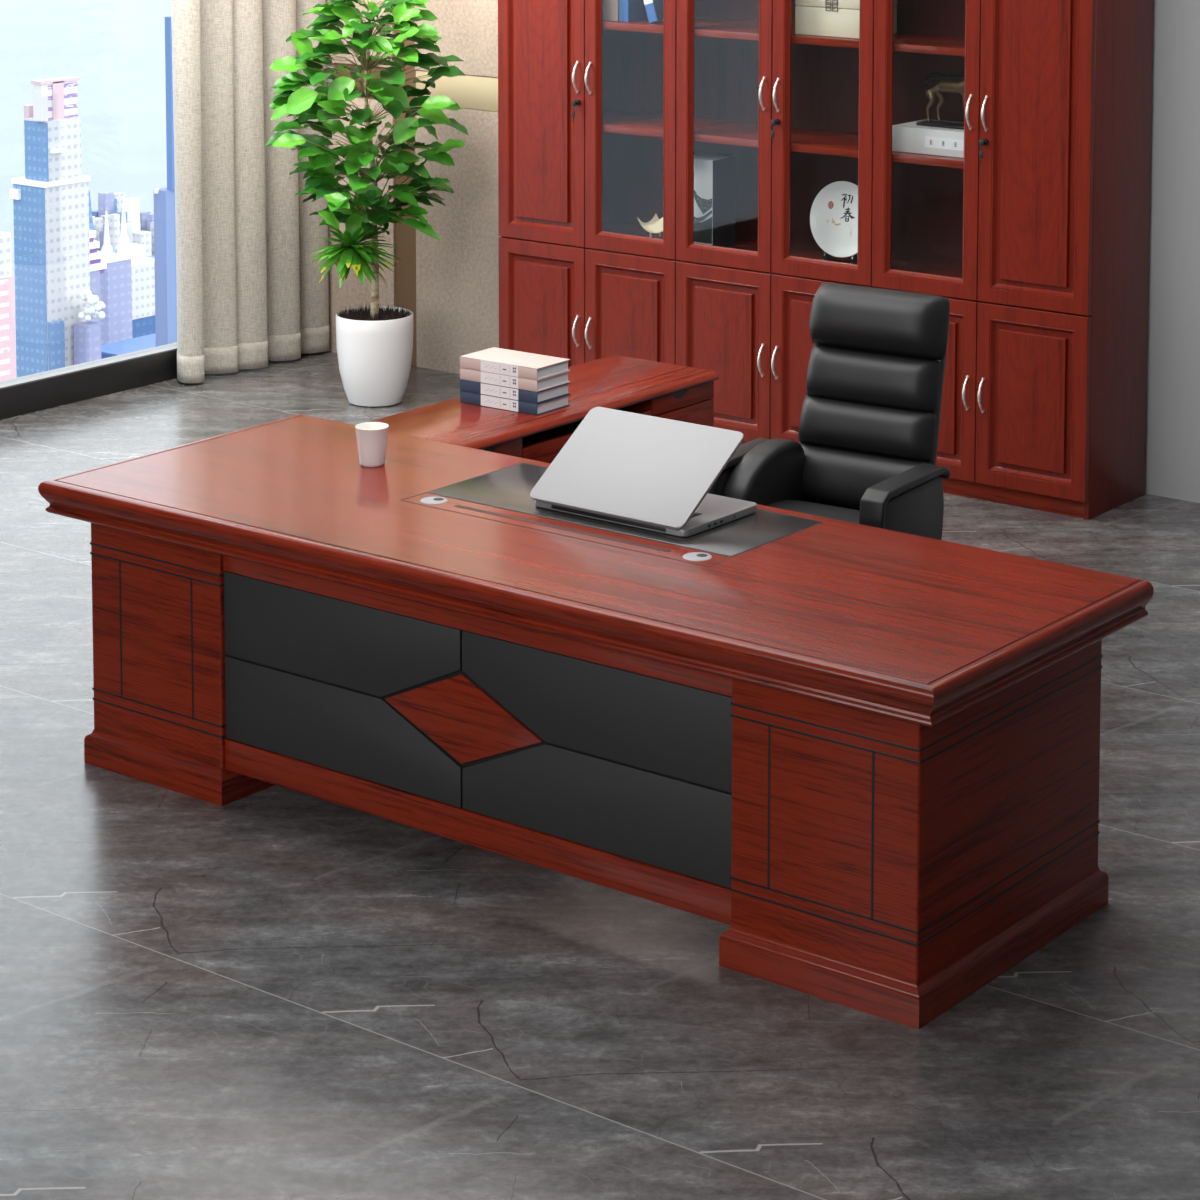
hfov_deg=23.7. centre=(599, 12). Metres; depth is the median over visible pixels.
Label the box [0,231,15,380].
building
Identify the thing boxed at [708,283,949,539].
office chair
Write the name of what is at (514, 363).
book
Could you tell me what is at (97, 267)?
building
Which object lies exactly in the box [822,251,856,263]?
plate stand
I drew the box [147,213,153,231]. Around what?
building
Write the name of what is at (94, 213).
building
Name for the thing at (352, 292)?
wall panel
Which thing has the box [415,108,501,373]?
wall panel
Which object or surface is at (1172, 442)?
wall
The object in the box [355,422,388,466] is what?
cup
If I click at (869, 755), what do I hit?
executive desk
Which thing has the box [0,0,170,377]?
sky
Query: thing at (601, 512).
vent
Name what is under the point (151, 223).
building
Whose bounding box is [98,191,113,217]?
building
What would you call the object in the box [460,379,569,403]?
book
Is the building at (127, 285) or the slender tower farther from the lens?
the building at (127, 285)
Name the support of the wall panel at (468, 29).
attached to the wall
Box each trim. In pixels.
[334,63,387,99]
[394,5,416,365]
[416,70,497,110]
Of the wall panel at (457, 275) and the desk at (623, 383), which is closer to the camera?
the desk at (623, 383)
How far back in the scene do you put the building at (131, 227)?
1173.31 m
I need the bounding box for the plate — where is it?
[810,181,857,257]
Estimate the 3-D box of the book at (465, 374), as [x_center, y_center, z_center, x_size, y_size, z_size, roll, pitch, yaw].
[-0.247,1.052,8.299,0.284,0.034,0.159,4,7,36]
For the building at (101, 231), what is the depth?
1178.19 m
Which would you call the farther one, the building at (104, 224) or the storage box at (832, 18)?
the building at (104, 224)
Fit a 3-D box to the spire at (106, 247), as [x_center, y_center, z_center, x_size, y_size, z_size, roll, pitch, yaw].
[-186.851,97.067,1083.371,4.600,44.000,4.600,4,7,38]
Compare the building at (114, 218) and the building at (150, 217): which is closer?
the building at (114, 218)
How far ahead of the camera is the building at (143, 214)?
1215.30 m
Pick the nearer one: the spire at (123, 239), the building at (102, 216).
the spire at (123, 239)
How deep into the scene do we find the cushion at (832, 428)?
7.93 m
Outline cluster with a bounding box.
[78,289,104,320]
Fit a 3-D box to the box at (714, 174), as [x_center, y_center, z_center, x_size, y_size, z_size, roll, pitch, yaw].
[0.404,0.729,11.030,0.184,0.352,0.151,4,7,38]
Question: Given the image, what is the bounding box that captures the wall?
[326,0,1199,502]
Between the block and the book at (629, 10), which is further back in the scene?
the block
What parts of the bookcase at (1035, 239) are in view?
panel door, panel door, bow handle, bow handle, bow handle, bow handle, glass door, panel door, shelf, shelf, glass door, panel door, bow handle, bow handle, bow handle, shelf, bow handle, shelf, panel door, glass door, board, glass door, panel door, shelf, shelf, bow handle, bow handle, bow handle, bow handle, panel door, panel door, panel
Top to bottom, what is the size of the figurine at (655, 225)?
0.100 m
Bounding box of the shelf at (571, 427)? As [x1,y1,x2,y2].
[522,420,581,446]
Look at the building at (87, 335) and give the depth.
901.15 m
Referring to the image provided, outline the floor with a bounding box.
[0,351,1199,1199]
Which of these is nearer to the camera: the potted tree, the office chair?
the office chair
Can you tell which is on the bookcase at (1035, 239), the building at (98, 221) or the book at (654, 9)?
the book at (654, 9)
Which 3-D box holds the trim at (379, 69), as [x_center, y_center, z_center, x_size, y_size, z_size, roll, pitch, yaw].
[-1.024,0.300,12.437,0.350,0.147,0.009,4,7,38]
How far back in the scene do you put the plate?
10.58 m
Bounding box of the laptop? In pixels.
[530,407,756,536]
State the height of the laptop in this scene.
0.210 m
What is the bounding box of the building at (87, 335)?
[74,321,100,364]
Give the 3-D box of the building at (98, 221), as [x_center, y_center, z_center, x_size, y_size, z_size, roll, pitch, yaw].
[-208.980,97.451,1187.088,3.494,24.282,3.843,4,7,38]
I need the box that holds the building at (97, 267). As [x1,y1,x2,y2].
[89,230,106,322]
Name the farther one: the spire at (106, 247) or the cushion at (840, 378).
the spire at (106, 247)
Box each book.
[460,347,569,379]
[460,368,569,391]
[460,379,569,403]
[460,391,569,414]
[602,0,618,20]
[619,0,647,21]
[643,0,663,22]
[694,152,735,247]
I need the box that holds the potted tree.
[265,0,468,406]
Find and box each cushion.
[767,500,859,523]
[798,395,936,461]
[799,442,931,509]
[806,345,940,412]
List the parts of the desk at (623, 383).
finger pull, drawer, drawer, finger pull, drawer, drawer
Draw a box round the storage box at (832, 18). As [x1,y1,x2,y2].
[795,0,896,38]
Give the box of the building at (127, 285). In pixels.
[100,243,155,344]
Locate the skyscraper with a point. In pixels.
(51, 201)
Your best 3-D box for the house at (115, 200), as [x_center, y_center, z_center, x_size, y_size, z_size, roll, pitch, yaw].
[-208.383,93.127,1210.564,5.207,28.603,5.727,4,7,38]
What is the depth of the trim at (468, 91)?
12.06 m
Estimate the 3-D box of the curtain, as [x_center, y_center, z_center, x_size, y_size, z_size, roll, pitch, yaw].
[-1.503,0.012,12.194,0.183,3.028,0.886,4,7,38]
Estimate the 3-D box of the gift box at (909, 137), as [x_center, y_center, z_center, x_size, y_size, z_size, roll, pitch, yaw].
[1.267,0.457,10.343,0.355,0.092,0.242,4,7,38]
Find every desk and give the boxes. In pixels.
[38,414,1153,1028]
[369,355,718,462]
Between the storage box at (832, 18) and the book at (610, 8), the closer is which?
the storage box at (832, 18)
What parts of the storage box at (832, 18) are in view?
lid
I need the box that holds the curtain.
[171,0,329,382]
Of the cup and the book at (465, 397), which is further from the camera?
the book at (465, 397)
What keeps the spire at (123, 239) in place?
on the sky
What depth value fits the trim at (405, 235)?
12.36 m
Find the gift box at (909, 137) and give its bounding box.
[892,119,963,157]
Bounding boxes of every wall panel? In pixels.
[325,0,393,66]
[327,98,395,351]
[415,0,497,76]
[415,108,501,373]
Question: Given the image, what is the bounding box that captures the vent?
[551,505,665,531]
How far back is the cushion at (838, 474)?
7.94 m
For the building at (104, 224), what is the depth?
1175.32 m
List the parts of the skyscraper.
crown, crown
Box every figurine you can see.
[637,214,662,238]
[916,72,964,129]
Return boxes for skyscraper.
[9,76,90,377]
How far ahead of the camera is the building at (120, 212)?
1187.72 m
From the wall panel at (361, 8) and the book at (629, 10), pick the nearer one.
the book at (629, 10)
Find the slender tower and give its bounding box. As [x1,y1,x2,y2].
[153,16,176,346]
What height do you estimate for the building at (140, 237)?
20.924 m
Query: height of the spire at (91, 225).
52.000 m
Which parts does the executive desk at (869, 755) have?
black panel, black panel, diamond panel, rail, modesty panel, black panel, black panel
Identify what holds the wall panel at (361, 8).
attached to the wall
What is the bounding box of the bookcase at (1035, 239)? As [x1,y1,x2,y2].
[498,0,1152,519]
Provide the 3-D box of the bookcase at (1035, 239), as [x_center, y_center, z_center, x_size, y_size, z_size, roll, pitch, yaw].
[0.759,0.568,10.738,2.683,2.210,0.477,4,7,38]
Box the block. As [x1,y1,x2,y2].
[101,333,155,358]
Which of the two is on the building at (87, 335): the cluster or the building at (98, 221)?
the cluster
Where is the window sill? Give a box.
[0,342,176,419]
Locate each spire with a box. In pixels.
[89,190,95,239]
[101,211,112,252]
[118,203,129,244]
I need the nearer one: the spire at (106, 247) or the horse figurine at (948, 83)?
the horse figurine at (948, 83)

